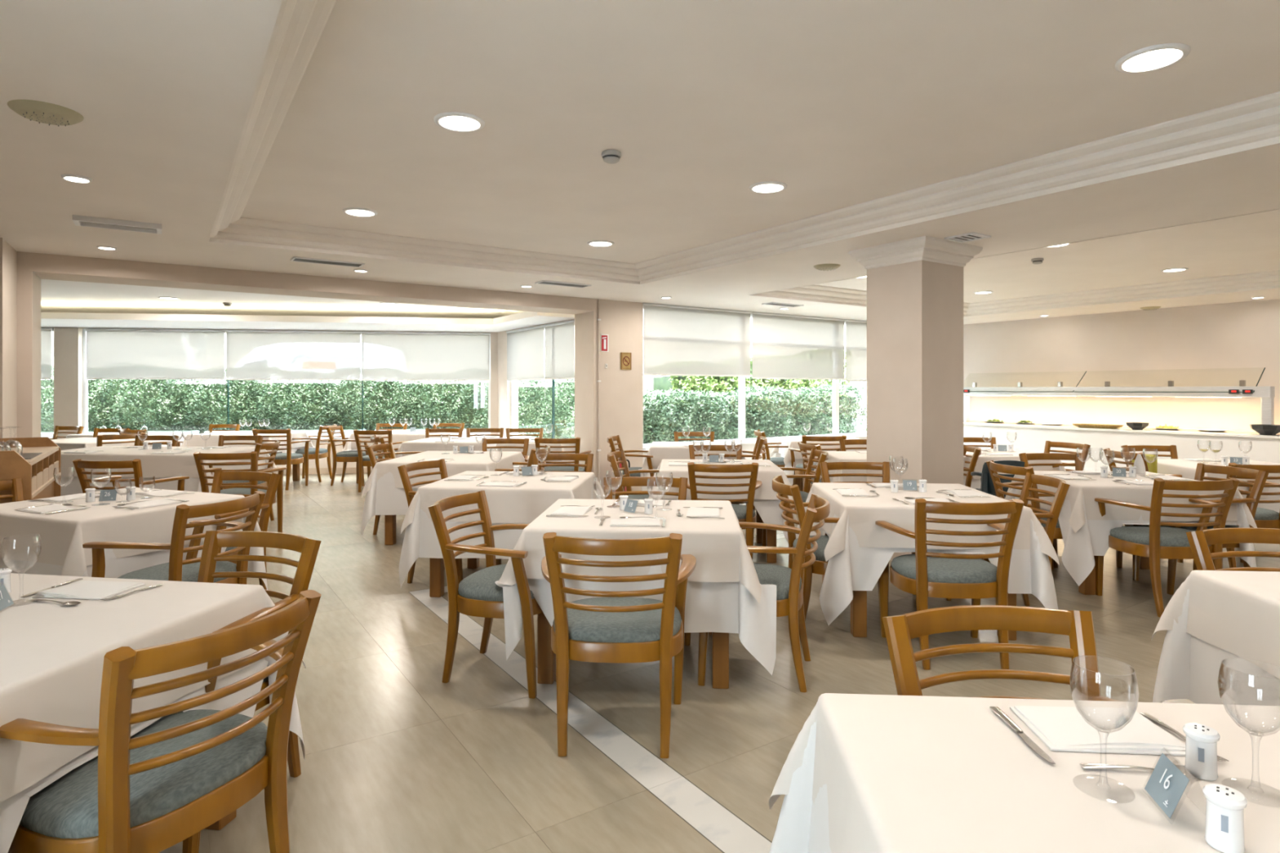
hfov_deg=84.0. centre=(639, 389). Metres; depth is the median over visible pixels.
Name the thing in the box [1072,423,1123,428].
wooden tray
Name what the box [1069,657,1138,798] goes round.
wine glass
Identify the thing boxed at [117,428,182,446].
armchair
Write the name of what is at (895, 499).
fork
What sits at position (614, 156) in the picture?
smoke detector
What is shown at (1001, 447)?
stand
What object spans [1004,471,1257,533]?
tablecloth
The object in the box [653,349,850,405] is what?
bush
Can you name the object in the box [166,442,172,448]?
salt shaker
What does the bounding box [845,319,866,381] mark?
roller blind
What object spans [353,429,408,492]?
armchair
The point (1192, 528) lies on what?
seat cushion
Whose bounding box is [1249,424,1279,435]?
bowl
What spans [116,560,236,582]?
seat cushion
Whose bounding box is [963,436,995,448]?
armchair
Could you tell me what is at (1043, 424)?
plate
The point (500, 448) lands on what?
wine glass
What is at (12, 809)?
cloth
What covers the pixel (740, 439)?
wine glass
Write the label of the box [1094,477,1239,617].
armchair
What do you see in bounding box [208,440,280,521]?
armchair
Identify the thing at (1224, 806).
salt shaker
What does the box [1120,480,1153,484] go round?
napkin
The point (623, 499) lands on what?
salt shaker
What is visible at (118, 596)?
fork
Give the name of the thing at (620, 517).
spoon
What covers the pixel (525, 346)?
roller blind
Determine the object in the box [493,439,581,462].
tablecloth
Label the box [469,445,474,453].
salt shaker
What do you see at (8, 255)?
wall
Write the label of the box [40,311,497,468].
wall
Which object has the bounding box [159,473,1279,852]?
floor
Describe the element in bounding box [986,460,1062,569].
armchair
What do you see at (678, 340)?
roller blind
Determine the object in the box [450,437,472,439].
napkin
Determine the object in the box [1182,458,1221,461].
napkin
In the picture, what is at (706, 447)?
armchair
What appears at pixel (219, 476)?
armchair
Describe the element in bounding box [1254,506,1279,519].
seat cushion
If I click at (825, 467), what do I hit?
armchair
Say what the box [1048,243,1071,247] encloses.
recessed light
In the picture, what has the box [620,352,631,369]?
plaque
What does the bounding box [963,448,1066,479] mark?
tablecloth
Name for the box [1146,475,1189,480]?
napkin
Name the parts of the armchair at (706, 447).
post, rail, seat frame, post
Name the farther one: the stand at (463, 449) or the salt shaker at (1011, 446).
the salt shaker at (1011, 446)
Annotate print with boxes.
[1159,768,1172,789]
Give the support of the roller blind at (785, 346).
attached to the window at (741, 379)
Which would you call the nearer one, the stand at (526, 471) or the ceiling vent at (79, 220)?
the ceiling vent at (79, 220)
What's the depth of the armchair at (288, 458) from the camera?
9.90 m
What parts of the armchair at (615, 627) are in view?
arm, post, rail, seat frame, post, leg, arm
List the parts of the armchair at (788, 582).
leg, arm, arm, seat frame, post, post, rail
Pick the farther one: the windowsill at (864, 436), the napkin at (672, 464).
the windowsill at (864, 436)
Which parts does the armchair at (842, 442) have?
post, rail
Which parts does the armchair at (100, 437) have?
post, rail, post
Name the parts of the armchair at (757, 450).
arm, arm, post, post, rail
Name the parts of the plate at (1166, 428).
dish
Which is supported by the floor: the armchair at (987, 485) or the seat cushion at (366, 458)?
the armchair at (987, 485)
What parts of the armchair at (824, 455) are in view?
leg, arm, arm, post, post, rail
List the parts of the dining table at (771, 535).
leg, leg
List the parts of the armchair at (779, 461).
rail, post, post, arm, arm, leg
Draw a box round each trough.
[40,430,199,436]
[204,429,365,435]
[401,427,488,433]
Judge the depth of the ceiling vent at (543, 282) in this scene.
7.91 m
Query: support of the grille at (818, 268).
attached to the ceiling speaker at (824, 267)
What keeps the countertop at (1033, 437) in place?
on the floor
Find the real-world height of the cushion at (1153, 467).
0.335 m
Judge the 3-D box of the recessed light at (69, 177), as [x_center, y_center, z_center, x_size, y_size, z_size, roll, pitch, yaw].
[-3.137,-1.173,3.961,0.136,0.014,0.136,0,0,-34]
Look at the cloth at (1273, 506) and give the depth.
5.73 m
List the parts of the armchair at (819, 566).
rail, post, arm, post, seat frame, arm, leg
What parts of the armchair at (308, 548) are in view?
leg, post, seat frame, arm, rail, post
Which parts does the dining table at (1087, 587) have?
leg, leg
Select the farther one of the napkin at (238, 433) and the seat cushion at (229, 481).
the napkin at (238, 433)
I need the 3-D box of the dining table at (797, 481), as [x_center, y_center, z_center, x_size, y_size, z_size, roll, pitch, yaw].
[2.420,1.029,9.400,0.940,0.742,0.860,0,0,3]
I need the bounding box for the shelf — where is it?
[31,472,60,498]
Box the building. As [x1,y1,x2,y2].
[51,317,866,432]
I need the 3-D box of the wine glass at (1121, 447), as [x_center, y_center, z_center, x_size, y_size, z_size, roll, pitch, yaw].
[3.760,0.549,5.480,0.095,0.200,0.095,0,0,20]
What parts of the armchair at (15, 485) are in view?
rail, post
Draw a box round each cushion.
[19,709,267,838]
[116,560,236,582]
[220,488,266,496]
[222,480,265,484]
[224,546,237,551]
[262,665,268,682]
[269,453,302,459]
[295,448,327,454]
[336,450,365,457]
[362,455,384,461]
[457,564,534,601]
[543,466,585,471]
[552,597,681,642]
[619,466,642,476]
[627,494,648,499]
[731,503,755,519]
[753,563,801,599]
[764,457,785,465]
[792,535,829,561]
[795,462,816,471]
[800,491,808,502]
[891,554,997,582]
[1040,518,1060,528]
[1110,525,1208,546]
[1132,453,1157,473]
[1162,524,1239,531]
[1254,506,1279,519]
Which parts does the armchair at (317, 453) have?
arm, leg, seat frame, arm, post, rail, post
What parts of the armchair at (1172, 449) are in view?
post, rail, post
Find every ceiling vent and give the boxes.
[72,214,161,234]
[290,256,364,267]
[534,280,591,288]
[761,302,803,306]
[944,231,991,242]
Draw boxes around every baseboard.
[273,466,373,475]
[603,486,641,492]
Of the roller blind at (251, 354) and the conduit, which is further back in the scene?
the roller blind at (251, 354)
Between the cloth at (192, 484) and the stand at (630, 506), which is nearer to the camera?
the stand at (630, 506)
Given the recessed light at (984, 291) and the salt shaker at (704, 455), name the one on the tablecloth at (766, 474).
the salt shaker at (704, 455)
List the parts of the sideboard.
panel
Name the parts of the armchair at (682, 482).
post, rail, post, leg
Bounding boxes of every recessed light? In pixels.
[61,173,92,183]
[96,245,116,250]
[158,296,179,299]
[342,207,377,217]
[353,269,368,272]
[379,302,397,305]
[433,111,484,132]
[520,284,533,288]
[586,240,613,246]
[661,296,671,298]
[748,181,786,193]
[973,290,993,293]
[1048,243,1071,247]
[1115,42,1190,73]
[1160,267,1188,272]
[1251,296,1265,298]
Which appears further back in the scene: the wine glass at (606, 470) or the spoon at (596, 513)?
the wine glass at (606, 470)
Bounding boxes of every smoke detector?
[222,302,232,306]
[601,149,621,164]
[1031,257,1044,264]
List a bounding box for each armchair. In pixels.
[0,478,24,502]
[0,589,321,852]
[49,425,84,439]
[72,458,189,493]
[82,490,265,584]
[93,427,130,437]
[96,432,146,446]
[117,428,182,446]
[134,435,178,446]
[182,530,320,852]
[184,423,240,439]
[193,451,286,532]
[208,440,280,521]
[210,471,280,590]
[217,435,263,446]
[252,428,311,490]
[285,424,337,482]
[325,425,365,486]
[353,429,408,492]
[365,442,395,534]
[370,434,424,462]
[375,422,408,430]
[397,458,501,583]
[425,427,462,438]
[427,490,542,698]
[432,422,464,431]
[466,427,503,438]
[481,438,528,462]
[494,444,550,471]
[506,427,543,439]
[532,453,595,485]
[534,437,591,471]
[541,532,696,758]
[603,476,690,645]
[607,435,653,499]
[607,449,659,499]
[673,431,714,441]
[687,462,761,560]
[688,444,746,505]
[697,493,830,693]
[718,435,767,509]
[754,429,803,491]
[761,448,828,546]
[772,475,885,637]
[788,435,846,485]
[797,441,822,493]
[819,462,915,595]
[839,439,866,451]
[875,498,1023,670]
[882,605,1122,702]
[945,472,1070,606]
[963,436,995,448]
[963,444,981,487]
[970,460,1024,497]
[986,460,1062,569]
[1018,453,1122,568]
[1044,440,1090,471]
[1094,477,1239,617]
[1103,448,1182,477]
[1120,444,1177,466]
[1132,462,1269,581]
[1177,462,1279,568]
[1186,528,1279,571]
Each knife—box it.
[20,577,83,597]
[28,499,57,502]
[44,506,90,514]
[162,498,189,502]
[444,480,475,480]
[546,515,587,516]
[551,475,578,476]
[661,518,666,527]
[682,506,722,508]
[841,494,875,496]
[989,706,1055,764]
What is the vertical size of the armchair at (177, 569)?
0.861 m
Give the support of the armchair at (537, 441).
on the floor
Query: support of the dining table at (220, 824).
on the floor
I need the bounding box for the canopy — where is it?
[963,367,1275,424]
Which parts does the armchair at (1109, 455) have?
post, rail, post, arm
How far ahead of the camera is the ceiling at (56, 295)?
10.15 m
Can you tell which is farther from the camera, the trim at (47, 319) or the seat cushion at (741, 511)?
the trim at (47, 319)
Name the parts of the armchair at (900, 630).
post, rail, post, arm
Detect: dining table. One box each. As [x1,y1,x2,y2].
[204,809,236,830]
[292,448,299,481]
[356,462,358,483]
[384,515,395,545]
[429,558,479,597]
[537,612,728,688]
[755,509,776,563]
[795,478,800,491]
[822,533,1016,640]
[1078,524,1222,595]
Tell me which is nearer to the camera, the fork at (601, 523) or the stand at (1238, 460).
the fork at (601, 523)
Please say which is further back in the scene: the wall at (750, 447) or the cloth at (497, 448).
the wall at (750, 447)
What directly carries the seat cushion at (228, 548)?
on the armchair at (219, 476)
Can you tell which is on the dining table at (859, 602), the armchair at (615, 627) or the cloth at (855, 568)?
the cloth at (855, 568)
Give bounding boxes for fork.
[14,503,53,510]
[100,584,162,600]
[111,506,133,510]
[599,517,604,525]
[686,515,724,519]
[893,497,909,504]
[959,496,988,497]
[1139,712,1229,761]
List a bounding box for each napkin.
[17,504,76,514]
[31,580,145,599]
[39,493,98,502]
[64,450,99,453]
[118,499,182,509]
[120,445,143,448]
[135,489,187,497]
[151,451,184,453]
[199,446,228,448]
[224,432,246,434]
[422,458,454,462]
[435,440,457,442]
[447,475,479,479]
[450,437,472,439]
[457,450,482,453]
[478,481,520,486]
[506,471,542,475]
[546,476,578,481]
[550,506,592,515]
[609,517,660,526]
[632,499,665,506]
[668,462,687,466]
[682,441,703,443]
[686,506,719,517]
[701,458,730,462]
[746,462,770,466]
[835,488,870,495]
[856,450,866,453]
[871,482,902,487]
[903,497,951,504]
[944,489,987,497]
[984,453,1013,455]
[1009,706,1185,755]
[1048,475,1090,479]
[1071,471,1112,474]
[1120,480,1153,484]
[1133,453,1146,474]
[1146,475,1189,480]
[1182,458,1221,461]
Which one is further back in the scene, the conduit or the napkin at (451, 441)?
the conduit
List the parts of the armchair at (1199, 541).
post, rail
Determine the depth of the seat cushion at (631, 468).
8.06 m
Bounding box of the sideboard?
[0,436,61,503]
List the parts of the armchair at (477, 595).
post, rail, arm, post, seat frame, arm, leg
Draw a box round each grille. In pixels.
[17,108,74,125]
[817,266,836,270]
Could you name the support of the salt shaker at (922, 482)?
on the tablecloth at (863, 512)
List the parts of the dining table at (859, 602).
leg, leg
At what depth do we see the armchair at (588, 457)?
6.08 m
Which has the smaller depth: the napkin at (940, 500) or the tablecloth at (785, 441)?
the napkin at (940, 500)
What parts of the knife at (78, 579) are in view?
blade, handle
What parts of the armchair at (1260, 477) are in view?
leg, seat frame, post, leg, rail, arm, post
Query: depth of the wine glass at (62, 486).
4.08 m
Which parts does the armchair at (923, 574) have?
leg, arm, post, seat frame, rail, leg, arm, post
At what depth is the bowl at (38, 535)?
2.16 m
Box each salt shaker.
[0,568,12,593]
[84,488,95,502]
[125,486,136,500]
[142,441,148,448]
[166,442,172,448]
[453,445,457,453]
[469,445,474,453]
[512,465,519,475]
[531,464,537,475]
[618,494,628,510]
[644,497,653,514]
[702,453,707,462]
[719,453,724,462]
[890,479,898,492]
[918,479,926,492]
[992,444,998,451]
[1008,444,1013,451]
[1100,466,1108,476]
[1128,466,1136,477]
[1182,723,1220,781]
[1202,783,1247,852]
[1220,455,1227,465]
[1242,456,1249,464]
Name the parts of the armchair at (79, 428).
post, rail, post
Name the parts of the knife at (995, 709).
handle, blade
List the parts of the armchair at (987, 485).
arm, leg, seat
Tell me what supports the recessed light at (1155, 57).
in the ceiling at (842, 104)
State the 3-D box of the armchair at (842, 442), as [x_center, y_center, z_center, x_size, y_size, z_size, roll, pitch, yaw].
[2.450,0.973,7.579,0.662,0.861,0.600,0,0,0]
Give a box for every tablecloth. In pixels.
[0,487,261,576]
[0,573,306,802]
[52,437,152,449]
[61,445,278,486]
[65,431,191,446]
[180,431,314,451]
[342,430,473,449]
[361,450,527,497]
[395,437,496,457]
[400,471,604,533]
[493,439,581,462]
[497,498,761,604]
[641,441,746,475]
[648,459,795,508]
[768,693,1279,852]
[770,436,866,466]
[805,482,1059,565]
[824,451,866,482]
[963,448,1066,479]
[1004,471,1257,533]
[1128,458,1279,497]
[1151,570,1279,679]
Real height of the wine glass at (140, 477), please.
0.128 m
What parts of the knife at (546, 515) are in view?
handle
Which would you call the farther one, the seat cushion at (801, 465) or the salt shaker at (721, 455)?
the seat cushion at (801, 465)
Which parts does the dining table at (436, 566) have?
leg, leg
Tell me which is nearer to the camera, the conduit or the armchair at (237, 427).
the conduit
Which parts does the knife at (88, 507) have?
handle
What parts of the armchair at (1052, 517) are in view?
leg, post, arm, rail, post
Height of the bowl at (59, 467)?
0.106 m
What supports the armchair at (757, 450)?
on the floor
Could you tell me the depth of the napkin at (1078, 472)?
5.47 m
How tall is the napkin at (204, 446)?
0.013 m
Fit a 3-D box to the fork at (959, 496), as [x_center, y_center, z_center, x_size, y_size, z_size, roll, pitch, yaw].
[2.009,0.644,4.270,0.190,0.006,0.020,0,0,-1]
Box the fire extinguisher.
[614,457,630,496]
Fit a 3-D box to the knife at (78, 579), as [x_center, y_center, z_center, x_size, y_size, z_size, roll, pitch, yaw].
[-1.913,0.644,2.313,0.018,0.007,0.217,0,0,4]
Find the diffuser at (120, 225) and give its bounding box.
[80,221,156,230]
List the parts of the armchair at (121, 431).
rail, post, arm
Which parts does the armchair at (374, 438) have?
rail, post, post, arm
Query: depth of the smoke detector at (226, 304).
9.96 m
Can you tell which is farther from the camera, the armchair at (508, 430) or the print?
the armchair at (508, 430)
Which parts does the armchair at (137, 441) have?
post, rail, post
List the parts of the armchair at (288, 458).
post, rail, post, seat frame, arm, leg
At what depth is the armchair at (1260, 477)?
4.81 m
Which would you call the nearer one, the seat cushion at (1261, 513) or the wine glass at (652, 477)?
the wine glass at (652, 477)
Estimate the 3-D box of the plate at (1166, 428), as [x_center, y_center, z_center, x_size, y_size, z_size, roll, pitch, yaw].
[7.182,0.517,9.686,0.340,0.092,0.340,0,0,-34]
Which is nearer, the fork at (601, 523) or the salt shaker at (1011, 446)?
the fork at (601, 523)
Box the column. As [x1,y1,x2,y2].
[848,235,982,560]
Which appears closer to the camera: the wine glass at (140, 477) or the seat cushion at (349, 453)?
the wine glass at (140, 477)
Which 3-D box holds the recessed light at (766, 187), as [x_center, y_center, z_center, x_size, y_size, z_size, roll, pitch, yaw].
[0.858,-1.353,4.769,0.253,0.014,0.253,0,0,-34]
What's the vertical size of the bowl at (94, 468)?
0.106 m
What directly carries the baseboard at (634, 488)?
attached to the wall at (46, 266)
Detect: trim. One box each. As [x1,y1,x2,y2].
[40,311,511,332]
[207,0,1279,284]
[493,311,574,329]
[748,208,1279,316]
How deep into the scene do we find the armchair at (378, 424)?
11.52 m
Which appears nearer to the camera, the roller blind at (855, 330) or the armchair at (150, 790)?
the armchair at (150, 790)
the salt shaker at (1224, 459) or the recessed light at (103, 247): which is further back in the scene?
the salt shaker at (1224, 459)
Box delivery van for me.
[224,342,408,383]
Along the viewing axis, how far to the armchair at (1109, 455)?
6.29 m
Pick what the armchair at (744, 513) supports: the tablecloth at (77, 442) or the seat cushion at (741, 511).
the seat cushion at (741, 511)
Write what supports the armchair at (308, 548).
on the floor
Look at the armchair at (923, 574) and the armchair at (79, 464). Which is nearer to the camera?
the armchair at (923, 574)
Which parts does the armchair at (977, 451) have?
post, rail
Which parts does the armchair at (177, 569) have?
leg, arm, post, leg, arm, rail, seat frame, post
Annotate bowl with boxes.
[0,533,41,572]
[53,466,74,486]
[90,468,111,488]
[114,479,131,495]
[593,477,611,498]
[605,470,622,489]
[646,477,666,500]
[655,471,672,492]
[892,457,907,475]
[1069,657,1138,733]
[1125,422,1149,430]
[1217,657,1279,737]
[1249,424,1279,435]
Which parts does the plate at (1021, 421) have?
dish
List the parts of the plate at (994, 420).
dish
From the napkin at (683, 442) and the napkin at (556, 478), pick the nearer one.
the napkin at (556, 478)
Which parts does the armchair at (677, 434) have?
post, rail, post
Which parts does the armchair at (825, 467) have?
post, rail, post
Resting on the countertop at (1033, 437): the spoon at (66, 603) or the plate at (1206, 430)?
the plate at (1206, 430)
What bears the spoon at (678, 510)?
on the tablecloth at (717, 545)
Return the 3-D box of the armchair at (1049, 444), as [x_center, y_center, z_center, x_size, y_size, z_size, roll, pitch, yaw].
[4.184,0.973,7.263,0.600,0.861,0.662,0,0,-15]
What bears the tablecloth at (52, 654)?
on the cloth at (12, 809)
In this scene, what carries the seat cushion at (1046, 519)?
on the armchair at (993, 468)
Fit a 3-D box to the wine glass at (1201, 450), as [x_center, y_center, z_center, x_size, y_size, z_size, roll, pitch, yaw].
[4.980,0.549,6.280,0.095,0.200,0.095,0,0,20]
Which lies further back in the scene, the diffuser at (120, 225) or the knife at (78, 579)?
the diffuser at (120, 225)
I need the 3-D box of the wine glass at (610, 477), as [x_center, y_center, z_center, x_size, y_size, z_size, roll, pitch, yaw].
[-0.191,0.549,3.611,0.095,0.200,0.095,0,0,20]
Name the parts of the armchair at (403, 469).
post, arm, rail, post, leg, leg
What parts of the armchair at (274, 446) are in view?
arm, seat frame, post, rail, post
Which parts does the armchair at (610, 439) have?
rail, post, post, arm, arm, leg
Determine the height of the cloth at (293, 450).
0.645 m
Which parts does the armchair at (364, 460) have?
post, seat frame, leg, rail, post, arm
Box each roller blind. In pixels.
[40,327,53,379]
[84,328,226,379]
[225,329,361,380]
[361,331,490,381]
[506,324,545,380]
[543,319,574,379]
[642,302,751,395]
[751,311,845,396]
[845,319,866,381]
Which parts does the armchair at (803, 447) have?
post, rail, post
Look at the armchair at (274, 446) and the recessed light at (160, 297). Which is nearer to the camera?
the armchair at (274, 446)
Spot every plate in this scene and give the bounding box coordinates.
[984,418,1006,422]
[1013,420,1035,423]
[1040,422,1064,425]
[1152,423,1182,430]
[1195,429,1228,431]
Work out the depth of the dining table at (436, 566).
4.79 m
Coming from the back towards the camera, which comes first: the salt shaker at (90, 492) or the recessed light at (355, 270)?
the recessed light at (355, 270)
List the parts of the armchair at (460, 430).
post, rail, post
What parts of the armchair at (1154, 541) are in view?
leg, arm, post, seat frame, leg, rail, arm, post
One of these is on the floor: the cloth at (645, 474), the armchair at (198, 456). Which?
the armchair at (198, 456)
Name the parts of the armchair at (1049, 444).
post, rail, post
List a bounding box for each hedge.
[40,365,574,438]
[643,383,866,444]
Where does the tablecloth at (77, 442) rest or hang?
on the cloth
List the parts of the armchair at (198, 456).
post, arm, rail, post, seat frame, arm, leg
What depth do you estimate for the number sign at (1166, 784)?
1.10 m
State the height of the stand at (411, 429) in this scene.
0.073 m
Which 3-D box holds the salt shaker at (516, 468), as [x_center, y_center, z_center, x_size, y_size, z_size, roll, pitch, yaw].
[-0.930,0.610,5.350,0.050,0.078,0.050,0,0,-10]
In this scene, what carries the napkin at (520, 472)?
on the tablecloth at (524, 503)
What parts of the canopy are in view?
post, post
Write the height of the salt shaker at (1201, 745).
0.078 m
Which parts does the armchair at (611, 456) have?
rail, post, post, arm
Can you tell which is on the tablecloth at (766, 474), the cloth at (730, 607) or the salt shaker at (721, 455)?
the salt shaker at (721, 455)
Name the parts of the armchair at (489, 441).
post, rail, post, arm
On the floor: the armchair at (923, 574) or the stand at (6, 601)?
the armchair at (923, 574)
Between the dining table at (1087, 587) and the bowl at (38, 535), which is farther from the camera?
the dining table at (1087, 587)
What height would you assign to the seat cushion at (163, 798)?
0.084 m
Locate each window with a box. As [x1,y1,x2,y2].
[82,328,490,437]
[511,328,555,438]
[643,314,866,447]
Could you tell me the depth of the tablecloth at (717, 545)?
3.29 m
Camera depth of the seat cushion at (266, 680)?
2.38 m
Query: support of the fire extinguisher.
on the floor
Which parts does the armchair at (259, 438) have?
post, rail, post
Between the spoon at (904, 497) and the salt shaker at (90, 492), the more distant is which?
the spoon at (904, 497)
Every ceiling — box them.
[0,0,1279,324]
[40,279,525,318]
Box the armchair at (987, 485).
[970,460,1024,497]
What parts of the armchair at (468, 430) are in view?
post, rail, post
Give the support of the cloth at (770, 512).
on the dining table at (771, 535)
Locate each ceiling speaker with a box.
[7,99,84,126]
[813,263,839,271]
[1139,306,1160,310]
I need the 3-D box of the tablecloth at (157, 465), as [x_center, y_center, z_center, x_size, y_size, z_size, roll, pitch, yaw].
[-5.238,0.803,7.631,2.145,0.306,1.199,0,0,4]
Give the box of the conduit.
[596,298,600,483]
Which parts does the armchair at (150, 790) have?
arm, post, seat frame, leg, rail, arm, post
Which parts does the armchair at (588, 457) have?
post, rail, post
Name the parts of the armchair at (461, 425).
rail, post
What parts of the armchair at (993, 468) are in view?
post, rail, arm, post, arm, leg, seat frame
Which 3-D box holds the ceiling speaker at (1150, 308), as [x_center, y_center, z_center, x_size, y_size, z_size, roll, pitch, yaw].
[7.320,-1.161,10.199,0.250,0.037,0.250,0,0,-34]
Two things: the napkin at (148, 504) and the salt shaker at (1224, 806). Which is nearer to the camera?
the salt shaker at (1224, 806)
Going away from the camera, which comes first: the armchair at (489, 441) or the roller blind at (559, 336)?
the armchair at (489, 441)
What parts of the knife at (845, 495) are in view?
handle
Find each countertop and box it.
[963,420,1279,471]
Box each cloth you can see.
[0,516,267,590]
[0,656,304,852]
[61,454,275,496]
[186,442,313,465]
[342,435,471,453]
[360,467,417,536]
[399,480,601,587]
[494,557,776,675]
[496,448,580,470]
[638,467,657,491]
[659,480,797,542]
[768,719,831,852]
[775,444,855,485]
[795,489,1057,625]
[811,462,842,482]
[963,462,1062,488]
[1006,476,1256,586]
[1152,589,1279,706]
[1257,487,1279,512]
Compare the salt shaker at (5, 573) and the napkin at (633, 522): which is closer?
the salt shaker at (5, 573)
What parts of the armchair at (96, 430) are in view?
post, rail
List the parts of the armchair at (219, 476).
post, leg, seat frame, arm, rail, post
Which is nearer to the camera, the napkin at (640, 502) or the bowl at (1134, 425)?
the napkin at (640, 502)
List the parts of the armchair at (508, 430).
post, rail, post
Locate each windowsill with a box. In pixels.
[310,435,497,439]
[643,435,866,449]
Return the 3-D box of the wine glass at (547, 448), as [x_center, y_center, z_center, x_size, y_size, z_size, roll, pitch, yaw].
[-0.755,0.549,5.470,0.095,0.200,0.095,0,0,20]
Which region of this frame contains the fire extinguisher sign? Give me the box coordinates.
[600,333,608,351]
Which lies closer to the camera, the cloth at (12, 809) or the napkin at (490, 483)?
the cloth at (12, 809)
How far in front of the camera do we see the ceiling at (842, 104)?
3.55 m
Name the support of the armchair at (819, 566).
on the floor
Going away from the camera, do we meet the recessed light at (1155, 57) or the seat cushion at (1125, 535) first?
the recessed light at (1155, 57)
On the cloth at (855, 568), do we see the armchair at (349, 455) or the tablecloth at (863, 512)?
the tablecloth at (863, 512)
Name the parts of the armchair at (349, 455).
post, rail, post, arm, seat frame, leg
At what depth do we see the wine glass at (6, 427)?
4.78 m
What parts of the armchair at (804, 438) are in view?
leg, arm, seat frame, post, rail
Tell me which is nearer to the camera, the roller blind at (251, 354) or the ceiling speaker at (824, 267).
the ceiling speaker at (824, 267)
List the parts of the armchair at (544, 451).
arm, arm, post, rail, post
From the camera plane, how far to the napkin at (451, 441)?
8.80 m
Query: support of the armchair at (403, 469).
on the floor
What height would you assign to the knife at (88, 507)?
0.007 m
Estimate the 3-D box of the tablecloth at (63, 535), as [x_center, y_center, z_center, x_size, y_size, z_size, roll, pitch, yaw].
[-3.078,0.802,4.129,1.228,0.304,1.141,0,0,21]
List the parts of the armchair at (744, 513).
post, rail, seat frame, post, leg, arm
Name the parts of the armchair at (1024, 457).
post, rail, leg, post, leg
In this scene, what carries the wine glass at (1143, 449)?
on the tablecloth at (1098, 486)
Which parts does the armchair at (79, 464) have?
post, arm, rail, leg, post, arm, leg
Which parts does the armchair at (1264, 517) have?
leg, post, leg, seat frame, rail, arm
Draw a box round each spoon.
[31,598,80,605]
[62,503,85,506]
[116,500,147,505]
[594,507,602,514]
[619,516,657,518]
[675,509,683,515]
[904,497,932,498]
[1079,763,1198,777]
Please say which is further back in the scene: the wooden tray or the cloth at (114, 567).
the wooden tray
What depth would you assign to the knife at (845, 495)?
4.31 m
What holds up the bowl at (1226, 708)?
on the wine glass at (1226, 708)
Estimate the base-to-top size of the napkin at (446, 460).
0.013 m
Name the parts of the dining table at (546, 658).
leg, leg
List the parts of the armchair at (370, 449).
post, rail, post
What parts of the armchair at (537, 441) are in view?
post, rail, post, arm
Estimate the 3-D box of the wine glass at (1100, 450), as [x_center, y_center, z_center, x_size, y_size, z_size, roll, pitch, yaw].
[3.440,0.549,5.240,0.095,0.200,0.095,0,0,20]
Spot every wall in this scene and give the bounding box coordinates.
[0,237,17,438]
[17,251,643,489]
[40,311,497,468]
[497,319,573,436]
[643,437,866,491]
[963,298,1279,431]
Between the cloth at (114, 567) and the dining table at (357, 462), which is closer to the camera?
the cloth at (114, 567)
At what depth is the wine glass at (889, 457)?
4.80 m
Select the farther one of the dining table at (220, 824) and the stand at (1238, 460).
the stand at (1238, 460)
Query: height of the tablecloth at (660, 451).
0.306 m
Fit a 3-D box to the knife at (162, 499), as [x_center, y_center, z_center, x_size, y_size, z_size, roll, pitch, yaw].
[-2.712,0.644,4.152,0.217,0.007,0.018,0,0,22]
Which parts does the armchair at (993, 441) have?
rail, post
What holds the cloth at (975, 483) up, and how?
on the dining table
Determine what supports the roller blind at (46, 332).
attached to the wall at (68, 341)
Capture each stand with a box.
[0,582,13,610]
[98,489,117,501]
[151,443,161,448]
[409,426,415,431]
[459,446,468,453]
[520,466,532,475]
[623,498,637,512]
[709,454,718,462]
[902,480,916,490]
[998,444,1007,451]
[1112,467,1125,476]
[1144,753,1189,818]
[1230,457,1242,464]
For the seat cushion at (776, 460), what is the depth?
9.23 m
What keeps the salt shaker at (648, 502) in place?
on the tablecloth at (717, 545)
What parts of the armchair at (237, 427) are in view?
post, rail, post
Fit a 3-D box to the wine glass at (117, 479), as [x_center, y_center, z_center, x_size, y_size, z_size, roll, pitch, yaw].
[-2.990,0.585,4.114,0.080,0.128,0.080,0,0,0]
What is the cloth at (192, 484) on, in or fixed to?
on the dining table
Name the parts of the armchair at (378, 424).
post, rail, post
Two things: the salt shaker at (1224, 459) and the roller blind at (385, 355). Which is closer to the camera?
the salt shaker at (1224, 459)
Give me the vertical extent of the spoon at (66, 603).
0.007 m
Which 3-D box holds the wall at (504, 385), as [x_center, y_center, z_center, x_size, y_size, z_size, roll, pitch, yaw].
[-1.523,-0.125,11.009,0.200,3.050,3.000,0,0,-34]
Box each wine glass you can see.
[0,533,41,601]
[1,426,19,453]
[4,426,22,455]
[53,466,74,503]
[90,468,111,505]
[114,479,131,502]
[138,476,155,498]
[489,448,502,475]
[535,448,547,474]
[593,477,611,516]
[605,470,622,506]
[646,477,666,518]
[655,471,672,509]
[693,440,703,462]
[700,440,711,463]
[731,439,742,462]
[888,457,903,472]
[892,457,907,488]
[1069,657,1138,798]
[1076,447,1090,475]
[1099,449,1114,478]
[1120,447,1135,474]
[1142,448,1157,475]
[1196,440,1210,463]
[1208,440,1222,464]
[1217,657,1279,792]
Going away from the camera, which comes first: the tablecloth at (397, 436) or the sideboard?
the sideboard
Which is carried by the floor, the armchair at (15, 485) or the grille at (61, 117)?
the armchair at (15, 485)

